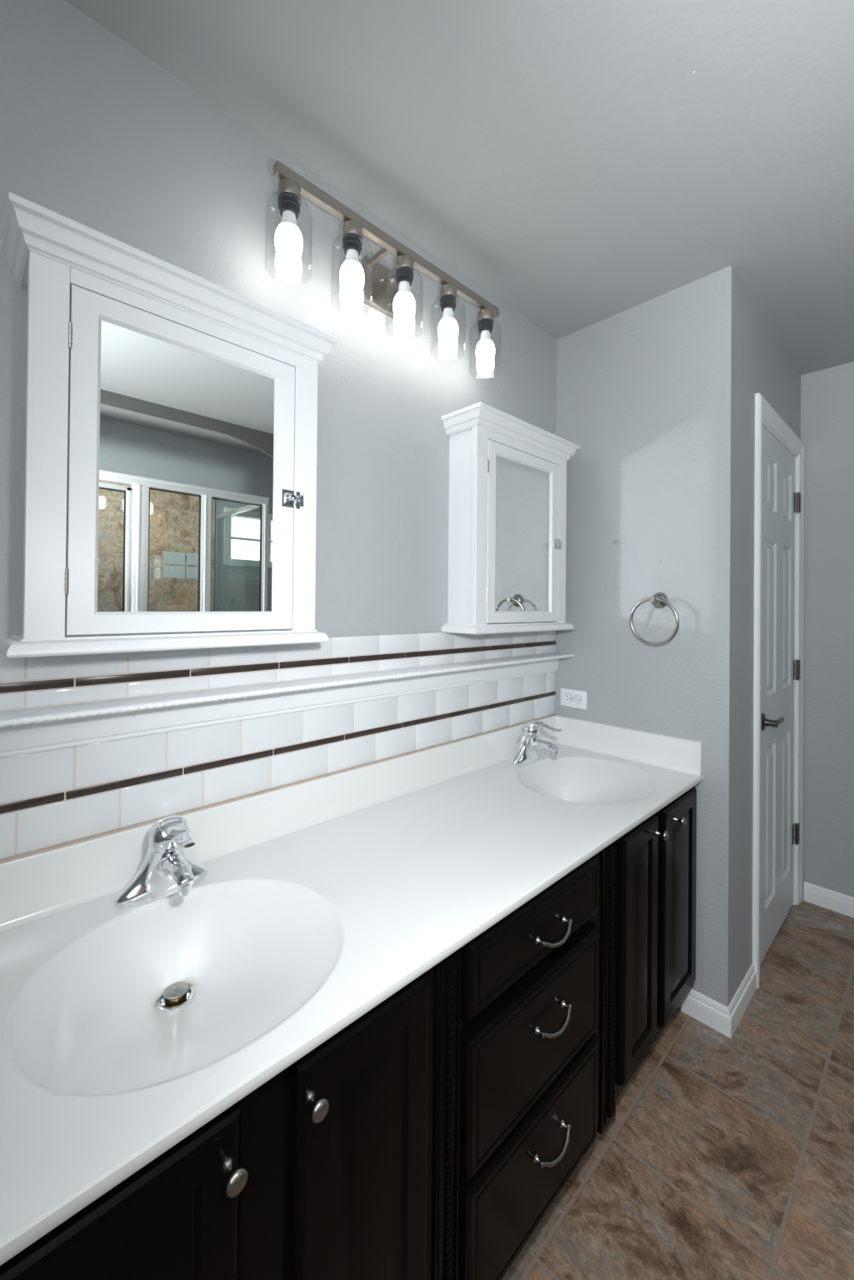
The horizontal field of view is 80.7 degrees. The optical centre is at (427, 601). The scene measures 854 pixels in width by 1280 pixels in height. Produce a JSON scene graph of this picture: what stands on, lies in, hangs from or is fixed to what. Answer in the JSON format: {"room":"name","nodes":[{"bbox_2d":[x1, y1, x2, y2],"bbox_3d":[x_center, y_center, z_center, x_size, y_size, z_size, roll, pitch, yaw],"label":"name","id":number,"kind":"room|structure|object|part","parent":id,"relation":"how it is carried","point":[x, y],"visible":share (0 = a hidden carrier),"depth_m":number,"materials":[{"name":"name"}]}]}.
{"room":"bathroom","nodes":[
{"label":"bathroom","id":0,"kind":"room"},
{"bbox_2d":[0,0,556,651],"bbox_3d":[-0.505,0.127,1.134,2.950,2.437,0.100,1,-1,-44],"label":"wall","id":1,"kind":"structure","parent":0,"point":[95,133],"depth_m":1.18,"materials":[{"name":"grey paint"}]},
{"bbox_2d":[0,191,338,658],"bbox_3d":[-0.465,-0.255,0.989,0.571,0.686,0.163,1,-1,-44],"label":"medicine cabinet","id":2,"kind":"object","parent":1,"relation":"attached to","point":[171,437],"visible":1,"depth_m":0.91,"materials":[{"name":"white paint"}]},
{"bbox_3d":[-0.462,-0.570,0.991,0.571,0.054,0.162,1,-1,-44],"label":"crown moulding","id":3,"kind":"part","parent":2,"relation":"part of","materials":[{"name":"white paint"}]},
{"bbox_3d":[-0.442,-0.229,0.962,0.403,0.572,0.017,1,-1,-44],"label":"door","id":4,"kind":"part","parent":2,"relation":"part of","materials":[{"name":"white paint"}]},
{"bbox_2d":[97,320,274,611],"bbox_3d":[-0.444,-0.229,0.964,0.316,0.496,0.008,1,-1,-44],"label":"mirror","id":5,"kind":"object","parent":2,"relation":"attached to","point":[186,427],"depth_m":0.94,"materials":[{"name":"white mirror"}]},
{"bbox_2d":[0,630,555,863],"bbox_3d":[-0.134,0.271,1.410,1.828,0.353,0.016,1,-1,-44],"label":"tile backsplash","id":6,"kind":"structure","parent":1,"relation":"attached to","point":[55,798],"depth_m":1.11,"materials":[{"name":"tile"}]},
{"bbox_2d":[0,714,556,931],"bbox_3d":[-0.131,0.511,1.403,1.829,0.126,0.032,1,-1,-44],"label":"backsplash","id":7,"kind":"structure","parent":1,"relation":"attached to","point":[40,885],"depth_m":1.12,"materials":[{"name":"tile"}]},
{"bbox_2d":[0,652,574,757],"bbox_3d":[-0.107,0.233,1.382,1.828,0.077,0.094,1,-1,-44],"label":"wall shelf","id":8,"kind":"object","parent":1,"relation":"attached to","point":[45,728],"visible":1,"depth_m":1.08,"materials":[{"name":"white paint"}]},
{"bbox_3d":[-0.079,0.201,1.354,1.825,0.012,0.013,1,-1,-44],"label":"rope moulding","id":9,"kind":"part","parent":8,"relation":"part of","materials":[{"name":"white paint"}]},
{"bbox_2d":[265,160,499,375],"bbox_3d":[-0.078,-0.834,1.364,0.783,0.235,0.158,1,-1,-44],"label":"vanity light","id":10,"kind":"object","parent":1,"relation":"attached to","point":[371,283],"visible":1,"depth_m":1.32,"materials":[{"name":"silver metal"}]},
{"bbox_3d":[-0.304,-0.769,1.106,0.060,0.098,0.060,1,-1,-44],"label":"light bulb","id":11,"kind":"part","parent":10,"relation":"part of","materials":[{"name":"white glass"}]},
{"bbox_2d":[277,191,300,219],"bbox_3d":[-0.303,-0.868,1.107,0.049,0.033,0.049,1,-1,-44],"label":"socket","id":12,"kind":"object","parent":10,"relation":"attached to","point":[289,202],"depth_m":1.09,"materials":[{"name":"black"}]},
{"bbox_3d":[-0.183,-0.767,1.223,0.060,0.098,0.060,1,-1,-44],"label":"light bulb","id":13,"kind":"part","parent":10,"relation":"part of","materials":[{"name":"white glass"}]},
{"bbox_3d":[-0.182,-0.803,1.224,0.100,0.154,0.100,1,-1,-44],"label":"lamp shade","id":14,"kind":"part","parent":10,"relation":"part of","materials":[{"name":"clear glass"}]},
{"bbox_2d":[342,232,362,256],"bbox_3d":[-0.182,-0.866,1.224,0.049,0.033,0.049,1,-1,-44],"label":"socket","id":15,"kind":"object","parent":10,"relation":"attached to","point":[352,242],"depth_m":1.21,"materials":[{"name":"black"}]},
{"bbox_3d":[-0.127,-0.926,1.346,0.012,0.014,0.083,1,-1,-44],"label":"arm","id":16,"kind":"part","parent":10,"relation":"part of","materials":[{"name":"silver metal"}]},
{"bbox_3d":[-0.129,-0.880,1.412,0.123,0.123,0.018,1,-1,-44],"label":"plate","id":17,"kind":"part","parent":10,"relation":"part of","materials":[{"name":"silver metal"}]},
{"bbox_3d":[-0.061,-0.765,1.340,0.060,0.098,0.060,1,-1,-44],"label":"light bulb","id":18,"kind":"part","parent":10,"relation":"part of","materials":[{"name":"white glass"}]},
{"bbox_2d":[395,265,414,286],"bbox_3d":[-0.060,-0.864,1.341,0.049,0.033,0.049,1,-1,-44],"label":"socket","id":19,"kind":"object","parent":10,"relation":"attached to","point":[404,274],"depth_m":1.33,"materials":[{"name":"black"}]},
{"bbox_3d":[0.061,-0.763,1.458,0.060,0.098,0.060,1,-1,-44],"label":"light bulb","id":20,"kind":"part","parent":10,"relation":"part of","materials":[{"name":"white glass"}]},
{"bbox_2d":[440,294,456,312],"bbox_3d":[0.062,-0.862,1.458,0.049,0.033,0.049,1,-1,-44],"label":"socket","id":21,"kind":"object","parent":10,"relation":"attached to","point":[448,302],"depth_m":1.44,"materials":[{"name":"black"}]},
{"bbox_3d":[0.183,-0.761,1.575,0.060,0.098,0.060,1,-1,-44],"label":"light bulb","id":22,"kind":"part","parent":10,"relation":"part of","materials":[{"name":"white glass"}]},
{"bbox_2d":[477,318,493,334],"bbox_3d":[0.184,-0.860,1.575,0.049,0.033,0.049,1,-1,-44],"label":"socket","id":23,"kind":"object","parent":10,"relation":"attached to","point":[485,325],"depth_m":1.56,"materials":[{"name":"black"}]},
{"bbox_2d":[440,401,579,634],"bbox_3d":[0.305,-0.242,1.730,0.571,0.686,0.163,1,-1,-44],"label":"medicine cabinet","id":24,"kind":"object","parent":1,"relation":"attached to","point":[507,527],"visible":1,"depth_m":1.62,"materials":[{"name":"white paint"}]},
{"bbox_3d":[0.308,-0.558,1.732,0.571,0.054,0.162,1,-1,-44],"label":"crown moulding","id":25,"kind":"part","parent":24,"relation":"part of","materials":[{"name":"white paint"}]},
{"bbox_3d":[0.328,-0.217,1.703,0.403,0.572,0.017,1,-1,-44],"label":"door","id":26,"kind":"part","parent":24,"relation":"part of","materials":[{"name":"white paint"}]},
{"bbox_2d":[495,455,549,610],"bbox_3d":[0.325,-0.216,1.705,0.316,0.496,0.008,1,-1,-44],"label":"mirror","id":27,"kind":"object","parent":24,"relation":"attached to","point":[522,485],"depth_m":1.69,"materials":[{"name":"white mirror"}]},
{"bbox_2d":[65,0,853,374],"bbox_3d":[0.834,-1.133,0.546,4.034,0.100,2.800,1,-1,-44],"label":"ceiling","id":28,"kind":"structure","parent":0,"point":[582,163],"depth_m":1.15,"materials":[{"name":"grey paint"}]},
{"bbox_2d":[555,265,740,1007],"bbox_3d":[0.776,0.144,1.857,0.101,2.437,0.634,1,-1,-44],"label":"wall","id":29,"kind":"structure","parent":0,"point":[648,392],"depth_m":1.73,"materials":[{"name":"grey paint"}]},
{"bbox_2d":[560,688,587,709],"bbox_3d":[0.577,0.382,1.982,0.008,0.069,0.115,1,-1,-44],"label":"electrical outlet","id":30,"kind":"object","parent":29,"relation":"attached to","point":[569,697],"visible":1,"depth_m":1.98,"materials":[{"name":"white plastic"}]},
{"bbox_2d":[565,693,572,702],"bbox_3d":[0.562,0.382,1.995,0.003,0.034,0.034,1,-1,-44],"label":"receptacle","id":31,"kind":"object","parent":30,"relation":"attached to","point":[568,697],"depth_m":1.99,"materials":[{"name":"white plastic"}]},
{"bbox_2d":[573,695,581,704],"bbox_3d":[0.589,0.382,1.967,0.003,0.036,0.036,1,-1,-44],"label":"receptacle","id":32,"kind":"object","parent":30,"relation":"attached to","point":[577,698],"depth_m":1.97,"materials":[{"name":"white plastic"}]},
{"bbox_2d":[630,592,679,645],"bbox_3d":[0.787,0.058,1.727,0.068,0.183,0.165,1,-1,-44],"label":"towel ring","id":33,"kind":"object","parent":29,"relation":"attached to","point":[659,600],"visible":1,"depth_m":1.73,"materials":[{"name":"grey metal"}]},
{"bbox_2d":[680,988,731,1038],"bbox_3d":[0.902,1.321,1.625,0.013,0.083,0.147,1,-1,-44],"label":"baseboard","id":34,"kind":"structure","parent":29,"relation":"attached to","point":[711,1012],"depth_m":1.62,"materials":[{"name":"white paint"}]},
{"bbox_2d":[501,899,853,1279],"bbox_3d":[0.810,1.404,0.528,4.034,0.100,2.800,1,-1,-44],"label":"floor","id":35,"kind":"structure","parent":0,"point":[721,1157],"depth_m":1.24,"materials":[{"name":"tile"}]},
{"bbox_2d":[0,965,434,1279],"bbox_3d":[-0.378,0.957,0.778,0.615,0.775,0.584,1,-1,-44],"label":"vanity cabinet","id":36,"kind":"object","parent":35,"relation":"on","point":[323,1170],"visible":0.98,"depth_m":0.64,"materials":[{"name":"black paint"}]},
{"bbox_3d":[-0.309,0.891,0.497,0.250,0.620,0.020,1,-1,-44],"label":"door","id":37,"kind":"part","parent":36,"relation":"part of","materials":[{"name":"black paint"}]},
{"bbox_3d":[-0.213,0.630,0.553,0.026,0.026,0.032,1,-1,-44],"label":"knob","id":38,"kind":"part","parent":36,"relation":"part of","materials":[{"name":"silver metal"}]},
{"bbox_3d":[-0.138,0.626,0.625,0.026,0.026,0.032,1,-1,-44],"label":"knob","id":39,"kind":"part","parent":36,"relation":"part of","materials":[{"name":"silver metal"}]},
{"bbox_2d":[0,714,703,1265],"bbox_3d":[0.052,0.569,1.213,1.829,0.243,0.560,1,-1,-44],"label":"countertop","id":40,"kind":"structure","parent":36,"relation":"on","point":[125,1032],"depth_m":0.87,"materials":[{"name":"stone"}]},
{"bbox_2d":[114,815,207,909],"bbox_3d":[-0.489,0.472,0.915,0.146,0.150,0.173,1,0,-16],"label":"faucet","id":41,"kind":"object","parent":40,"relation":"on","point":[166,870],"visible":1,"depth_m":0.91,"materials":[{"name":"silver metal"}]},
{"bbox_3d":[-0.455,0.429,0.908,0.060,0.063,0.151,1,-1,-44],"label":"lever handle","id":42,"kind":"part","parent":41,"relation":"part of","materials":[{"name":"silver metal"}]},
{"bbox_3d":[-0.456,0.487,0.907,0.042,0.058,0.134,1,-1,-44],"label":"spout","id":43,"kind":"part","parent":41,"relation":"part of","materials":[{"name":"silver metal"}]},
{"bbox_2d":[3,878,345,1097],"bbox_3d":[-0.355,0.616,0.775,0.457,0.136,0.412,1,-1,-44],"label":"sink basin","id":44,"kind":"object","parent":40,"relation":"in","point":[162,997],"depth_m":0.78,"materials":[{"name":"white ceramic"}]},
{"bbox_2d":[510,720,562,766],"bbox_3d":[0.359,0.486,1.731,0.146,0.150,0.173,1,0,-16],"label":"faucet","id":45,"kind":"object","parent":40,"relation":"on","point":[527,752],"visible":1,"depth_m":1.73,"materials":[{"name":"silver metal"}]},
{"bbox_3d":[0.393,0.443,1.724,0.060,0.063,0.151,1,-1,-44],"label":"lever handle","id":46,"kind":"part","parent":45,"relation":"part of","materials":[{"name":"silver metal"}]},
{"bbox_3d":[0.392,0.501,1.723,0.042,0.058,0.134,1,-1,-44],"label":"spout","id":47,"kind":"part","parent":45,"relation":"part of","materials":[{"name":"silver metal"}]},
{"bbox_2d":[516,756,659,804],"bbox_3d":[0.508,0.630,1.606,0.457,0.136,0.412,1,-1,-44],"label":"sink basin","id":48,"kind":"object","parent":40,"relation":"in","point":[565,780],"depth_m":1.70,"materials":[{"name":"white ceramic"}]},
{"bbox_3d":[-0.086,0.895,0.712,0.234,0.620,0.020,1,-1,-44],"label":"door","id":49,"kind":"part","parent":36,"relation":"part of","materials":[{"name":"black paint"}]},
{"bbox_2d":[431,840,617,1279],"bbox_3d":[0.075,0.964,1.214,0.641,0.775,0.582,1,-1,-44],"label":"base cabinet","id":50,"kind":"object","parent":35,"relation":"on","point":[525,1011],"visible":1,"depth_m":0.96,"materials":[{"name":"black paint"}]},
{"bbox_3d":[0.226,1.123,1.013,0.461,0.237,0.020,1,-1,-44],"label":"drawer","id":51,"kind":"part","parent":50,"relation":"part of","materials":[{"name":"black paint"}]},
{"bbox_3d":[0.229,0.872,1.015,0.461,0.240,0.020,1,-1,-44],"label":"drawer","id":52,"kind":"part","parent":50,"relation":"part of","materials":[{"name":"black paint"}]},
{"bbox_3d":[0.231,0.654,1.016,0.461,0.131,0.020,1,-1,-44],"label":"drawer","id":53,"kind":"part","parent":50,"relation":"part of","materials":[{"name":"black paint"}]},
{"bbox_3d":[0.258,1.095,1.008,0.110,0.024,0.030,1,-1,-44],"label":"drawer pull","id":54,"kind":"part","parent":50,"relation":"part of","materials":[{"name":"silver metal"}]},
{"bbox_3d":[0.260,0.847,1.009,0.110,0.024,0.030,1,-1,-44],"label":"drawer pull","id":55,"kind":"part","parent":50,"relation":"part of","materials":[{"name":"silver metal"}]},
{"bbox_3d":[0.262,0.670,1.011,0.110,0.024,0.030,1,-1,-44],"label":"drawer pull","id":56,"kind":"part","parent":50,"relation":"part of","materials":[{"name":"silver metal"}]},
{"bbox_2d":[615,785,696,1099],"bbox_3d":[0.512,0.971,1.634,0.568,0.775,0.584,1,-1,-44],"label":"vanity cabinet","id":57,"kind":"object","parent":35,"relation":"on","point":[657,859],"visible":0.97,"depth_m":1.38,"materials":[{"name":"black paint"}]},
{"bbox_3d":[0.564,0.905,1.337,0.219,0.620,0.020,1,-1,-44],"label":"door","id":58,"kind":"part","parent":57,"relation":"part of","materials":[{"name":"black paint"}]},
{"bbox_3d":[0.644,0.638,1.378,0.026,0.026,0.032,1,-1,-44],"label":"knob","id":59,"kind":"part","parent":57,"relation":"part of","materials":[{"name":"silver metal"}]},
{"bbox_3d":[0.766,0.908,1.532,0.274,0.620,0.020,1,-1,-44],"label":"door","id":60,"kind":"part","parent":57,"relation":"part of","materials":[{"name":"black paint"}]},
{"bbox_3d":[0.739,0.640,1.470,0.026,0.026,0.032,1,-1,-44],"label":"knob","id":61,"kind":"part","parent":57,"relation":"part of","materials":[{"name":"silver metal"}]},
{"bbox_2d":[737,280,800,989],"bbox_3d":[1.352,0.151,2.041,0.984,2.437,0.100,1,-1,-44],"label":"wall","id":62,"kind":"structure","parent":0,"point":[767,369],"depth_m":1.74,"materials":[{"name":"grey paint"}]},
{"bbox_2d":[728,963,756,1038],"bbox_3d":[1.052,1.323,1.676,0.299,0.083,0.013,1,-1,-44],"label":"baseboard","id":63,"kind":"structure","parent":62,"relation":"attached to","point":[742,998],"depth_m":1.66,"materials":[{"name":"white paint"}]},
{"bbox_2d":[752,392,804,988],"bbox_3d":[1.419,0.315,2.094,0.786,2.111,0.118,1,-1,-44],"label":"trim","id":64,"kind":"structure","parent":62,"relation":"attached to","point":[765,415],"depth_m":1.89,"materials":[{"name":"white paint"}]},
{"bbox_2d":[760,425,800,964],"bbox_3d":[1.460,0.349,2.070,0.652,2.019,0.087,1,-1,-44],"label":"door","id":65,"kind":"structure","parent":62,"relation":"in","point":[779,498],"depth_m":2.06,"materials":[{"name":"white paint"}]},
{"bbox_3d":[1.302,0.450,1.893,0.148,0.064,0.052,1,-1,-44],"label":"handle","id":66,"kind":"part","parent":65,"relation":"part of","materials":[{"name":"silver metal"}]},
{"bbox_2d":[800,361,853,899],"bbox_3d":[2.459,0.159,1.673,0.100,2.437,2.166,1,-1,-44],"label":"wall","id":67,"kind":"structure","parent":0,"point":[827,395],"depth_m":2.27,"materials":[{"name":"grey paint"}]},
{"bbox_2d":[803,881,853,917],"bbox_3d":[2.414,1.335,1.618,0.013,0.083,1.946,1,-1,-44],"label":"baseboard","id":68,"kind":"structure","parent":67,"relation":"attached to","point":[842,903],"depth_m":2.25,"materials":[{"name":"white paint"}]}
]}

